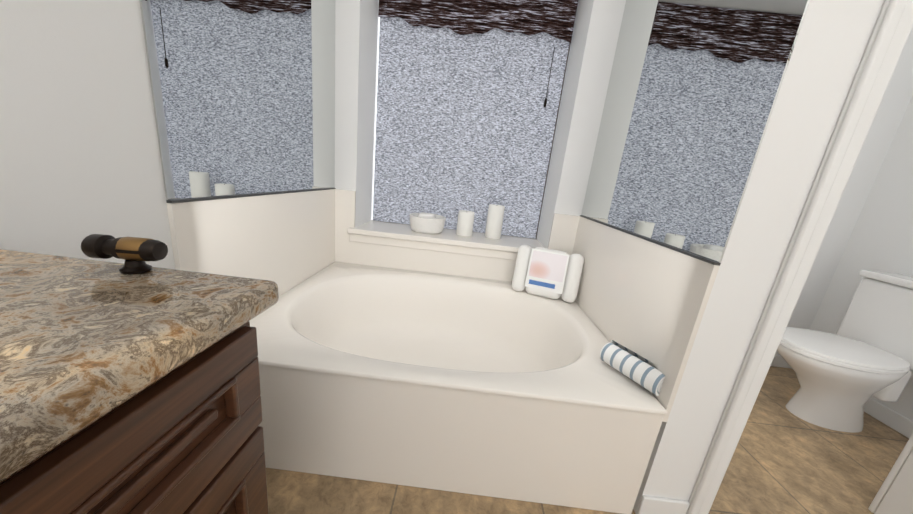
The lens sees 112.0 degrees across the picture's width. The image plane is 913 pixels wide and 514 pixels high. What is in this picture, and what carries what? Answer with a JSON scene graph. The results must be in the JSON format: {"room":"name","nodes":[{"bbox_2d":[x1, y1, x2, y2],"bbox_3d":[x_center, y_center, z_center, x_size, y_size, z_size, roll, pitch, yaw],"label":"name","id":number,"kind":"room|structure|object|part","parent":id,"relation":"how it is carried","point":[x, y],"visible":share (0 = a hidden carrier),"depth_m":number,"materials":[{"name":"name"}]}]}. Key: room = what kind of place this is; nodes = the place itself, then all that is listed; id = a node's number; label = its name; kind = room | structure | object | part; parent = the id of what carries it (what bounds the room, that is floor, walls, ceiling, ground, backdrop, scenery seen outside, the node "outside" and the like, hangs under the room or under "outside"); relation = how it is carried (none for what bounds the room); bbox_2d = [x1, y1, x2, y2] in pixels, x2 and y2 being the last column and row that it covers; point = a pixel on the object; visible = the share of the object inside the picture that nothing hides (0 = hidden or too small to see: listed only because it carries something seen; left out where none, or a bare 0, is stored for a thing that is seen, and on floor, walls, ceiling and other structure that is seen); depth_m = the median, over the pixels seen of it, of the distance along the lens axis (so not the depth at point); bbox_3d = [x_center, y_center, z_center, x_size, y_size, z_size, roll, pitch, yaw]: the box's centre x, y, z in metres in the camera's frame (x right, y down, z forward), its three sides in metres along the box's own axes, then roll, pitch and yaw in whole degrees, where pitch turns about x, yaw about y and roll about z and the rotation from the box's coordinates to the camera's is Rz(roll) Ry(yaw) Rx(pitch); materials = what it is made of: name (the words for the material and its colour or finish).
{"room":"bathroom","nodes":[
{"label":"bathroom","id":0,"kind":"room"},
{"bbox_2d":[0,0,174,268],"bbox_3d":[-0.891,-0.286,-0.223,0.125,2.620,5.180,7,15,1],"label":"wall","id":1,"kind":"structure","parent":0,"point":[80,159],"depth_m":0.66,"materials":[{"name":"white paint"}]},
{"bbox_2d":[139,0,334,199],"bbox_3d":[-0.704,-1.116,1.186,0.005,1.700,1.098,7,15,1],"label":"mirror","id":2,"kind":"object","parent":1,"relation":"attached to","point":[243,94],"visible":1,"depth_m":1.10,"materials":[{"name":"clear glass"}]},
{"bbox_2d":[166,188,335,202],"bbox_3d":[-0.788,-0.293,1.397,0.017,0.008,1.084,7,15,1],"label":"channel","id":3,"kind":"object","parent":1,"relation":"attached to","point":[211,198],"visible":1,"depth_m":1.11,"materials":[{"name":"grey"}]},
{"bbox_2d":[334,0,625,248],"bbox_3d":[0.115,-0.776,2.042,1.675,2.620,0.460,7,15,1],"label":"wall","id":4,"kind":"structure","parent":0,"point":[595,35],"depth_m":1.82,"materials":[{"name":"white paint"}]},
{"bbox_2d":[167,189,719,421],"bbox_3d":[-0.052,0.047,1.457,1.555,0.520,1.100,7,15,1],"label":"tile surround","id":5,"kind":"object","parent":4,"relation":"attached to","point":[646,299],"visible":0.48,"depth_m":1.29,"materials":[{"name":"white tile"}]},
{"bbox_2d":[347,220,544,252],"bbox_3d":[-0.032,-0.144,2.146,1.315,0.035,0.430,7,15,1],"label":"window sill","id":6,"kind":"structure","parent":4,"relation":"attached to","point":[445,236],"depth_m":1.99,"materials":[{"name":"white stone"}]},
{"bbox_2d":[410,212,445,233],"bbox_3d":[-0.200,-0.238,2.115,0.248,0.124,0.248,7,15,1],"label":"bowl","id":7,"kind":"object","parent":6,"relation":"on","point":[426,223],"visible":1,"depth_m":2.03,"materials":[{"name":"white ceramic"}]},
{"bbox_2d":[349,234,517,259],"bbox_3d":[-0.045,-0.054,1.978,1.305,0.054,0.012,7,15,1],"label":"apron","id":8,"kind":"object","parent":6,"relation":"attached to","point":[433,247],"visible":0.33,"depth_m":1.97,"materials":[{"name":"white stone"}]},
{"bbox_2d":[456,210,474,236],"bbox_3d":[0.061,-0.232,2.114,0.110,0.168,0.110,7,15,1],"label":"candle","id":9,"kind":"object","parent":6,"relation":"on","point":[465,222],"visible":1,"depth_m":2.07,"materials":[{"name":"white wax"}]},
{"bbox_2d":[485,204,504,238],"bbox_3d":[0.264,-0.246,2.131,0.110,0.228,0.110,7,15,1],"label":"candle","id":10,"kind":"object","parent":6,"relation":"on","point":[495,215],"visible":1,"depth_m":2.09,"materials":[{"name":"white wax"}]},
{"bbox_2d":[371,0,577,238],"bbox_3d":[0.059,-0.939,2.104,1.245,1.532,0.104,7,15,1],"label":"window","id":11,"kind":"structure","parent":4,"relation":"in","point":[468,97],"depth_m":2.08,"materials":[{"name":"white glass"}]},
{"bbox_3d":[0.600,-1.178,1.971,0.005,0.290,0.004,7,15,1],"label":"cord","id":12,"kind":"part","parent":11,"relation":"part of","materials":[{"name":"black plastic"}]},
{"bbox_2d":[266,366,908,513],"bbox_3d":[0.797,1.247,0.031,3.820,0.100,5.300,7,15,1],"label":"floor","id":13,"kind":"structure","parent":0,"point":[784,460],"depth_m":1.25,"materials":[{"name":"tile"}]},
{"bbox_2d":[0,327,268,513],"bbox_3d":[-0.688,0.854,-0.964,0.560,0.850,3.188,7,15,1],"label":"bathroom vanity","id":14,"kind":"object","parent":13,"relation":"on","point":[196,446],"depth_m":0.35,"materials":[{"name":"brown wood"}]},
{"bbox_2d":[0,249,278,500],"bbox_3d":[-0.632,0.424,-1.068,0.577,0.040,3.208,7,15,1],"label":"countertop","id":15,"kind":"structure","parent":14,"relation":"on","point":[84,343],"depth_m":0.30,"materials":[{"name":"beige stone"}]},
{"bbox_2d":[81,234,167,273],"bbox_3d":[-0.462,-0.005,0.434,0.088,0.049,0.034,5,15,-6],"label":"lever","id":16,"kind":"object","parent":15,"relation":"attached to","point":[135,253],"visible":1,"depth_m":0.42,"materials":[{"name":"black metal"}]},
{"bbox_2d":[250,262,667,513],"bbox_3d":[-0.098,0.464,1.552,1.519,0.440,1.094,7,15,1],"label":"tub","id":17,"kind":"object","parent":13,"relation":"on","point":[472,385],"visible":0.92,"depth_m":1.05,"materials":[{"name":"white ceramic"}]},
{"bbox_2d":[512,245,583,302],"bbox_3d":[0.526,0.093,1.799,0.370,0.278,0.142,11,16,18],"label":"pillow","id":18,"kind":"object","parent":17,"relation":"on","point":[547,273],"visible":1,"depth_m":1.75,"materials":[{"name":"white plastic"}]},
{"bbox_2d":[528,250,567,282],"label":"photo","id":19,"kind":"object","parent":18,"relation":"attached to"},
{"bbox_2d":[600,340,664,395],"bbox_3d":[0.625,0.385,1.089,0.083,0.086,0.210,-2,17,-28],"label":"roll","id":20,"kind":"object","parent":17,"relation":"on","point":[637,368],"visible":0.88,"depth_m":1.06,"materials":[{"name":"white fabric"}]},
{"bbox_2d":[777,270,912,432],"bbox_3d":[2.058,0.497,1.605,0.719,0.805,0.490,7,15,1],"label":"toilet","id":21,"kind":"object","parent":13,"relation":"on","point":[854,364],"visible":0.92,"depth_m":1.59,"materials":[{"name":"white ceramic"}]},
{"bbox_3d":[1.954,0.686,1.659,0.532,0.392,0.372,7,15,1],"label":"bowl","id":22,"kind":"part","parent":21,"relation":"part of","materials":[{"name":"white ceramic"}]},
{"bbox_3d":[1.969,0.473,1.603,0.536,0.044,0.384,7,15,1],"label":"seat","id":23,"kind":"part","parent":21,"relation":"part of","materials":[{"name":"white ceramic"}]},
{"bbox_3d":[2.337,0.361,1.556,0.189,0.380,0.470,7,15,1],"label":"tank","id":24,"kind":"part","parent":21,"relation":"part of","materials":[{"name":"white ceramic"}]},
{"bbox_3d":[2.356,0.158,1.502,0.201,0.038,0.490,7,15,1],"label":"tank lid","id":25,"kind":"part","parent":21,"relation":"part of","materials":[{"name":"white ceramic"}]},
{"bbox_2d":[633,0,884,513],"bbox_3d":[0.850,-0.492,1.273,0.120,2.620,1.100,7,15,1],"label":"wall","id":26,"kind":"structure","parent":0,"point":[823,41],"depth_m":0.81,"materials":[{"name":"white paint"}]},
{"bbox_2d":[580,215,720,265],"bbox_3d":[0.740,-0.117,1.367,0.017,0.008,1.084,7,15,1],"label":"channel","id":27,"kind":"object","parent":26,"relation":"attached to","point":[675,249],"visible":1,"depth_m":1.08,"materials":[{"name":"grey metal"}]},
{"bbox_2d":[581,0,809,262],"bbox_3d":[0.836,-0.939,1.156,0.005,1.700,1.098,7,15,1],"label":"mirror","id":28,"kind":"object","parent":26,"relation":"attached to","point":[694,86],"visible":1,"depth_m":1.03,"materials":[{"name":"clear glass"}]},
{"bbox_2d":[686,0,912,513],"bbox_3d":[1.343,-0.143,0.830,0.885,2.280,0.162,7,15,1],"label":"door frame","id":29,"kind":"structure","parent":26,"relation":"attached to","point":[881,57],"depth_m":0.82,"materials":[{"name":"white wood"}]},
{"bbox_2d":[771,355,791,368],"bbox_3d":[1.606,0.661,2.200,1.610,0.090,0.016,7,15,1],"label":"baseboard","id":30,"kind":"structure","parent":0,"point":[778,361],"depth_m":2.19,"materials":[{"name":"white"}]},
{"bbox_2d":[775,27,912,354],"bbox_3d":[1.808,-0.595,2.058,1.730,2.620,0.360,7,15,1],"label":"wall","id":31,"kind":"structure","parent":0,"point":[893,106],"depth_m":1.88,"materials":[{"name":"white paint"}]},
{"bbox_2d":[809,96,912,420],"bbox_3d":[2.574,-0.322,1.346,0.120,2.620,1.080,7,15,1],"label":"wall","id":32,"kind":"structure","parent":0,"point":[881,238],"depth_m":1.81,"materials":[{"name":"white paint"}]},
{"bbox_2d":[864,398,912,437],"bbox_3d":[2.374,0.889,1.661,0.012,0.090,1.060,7,15,1],"label":"baseboard","id":33,"kind":"structure","parent":32,"relation":"attached to","point":[896,421],"depth_m":1.69,"materials":[{"name":"white"}]}
]}

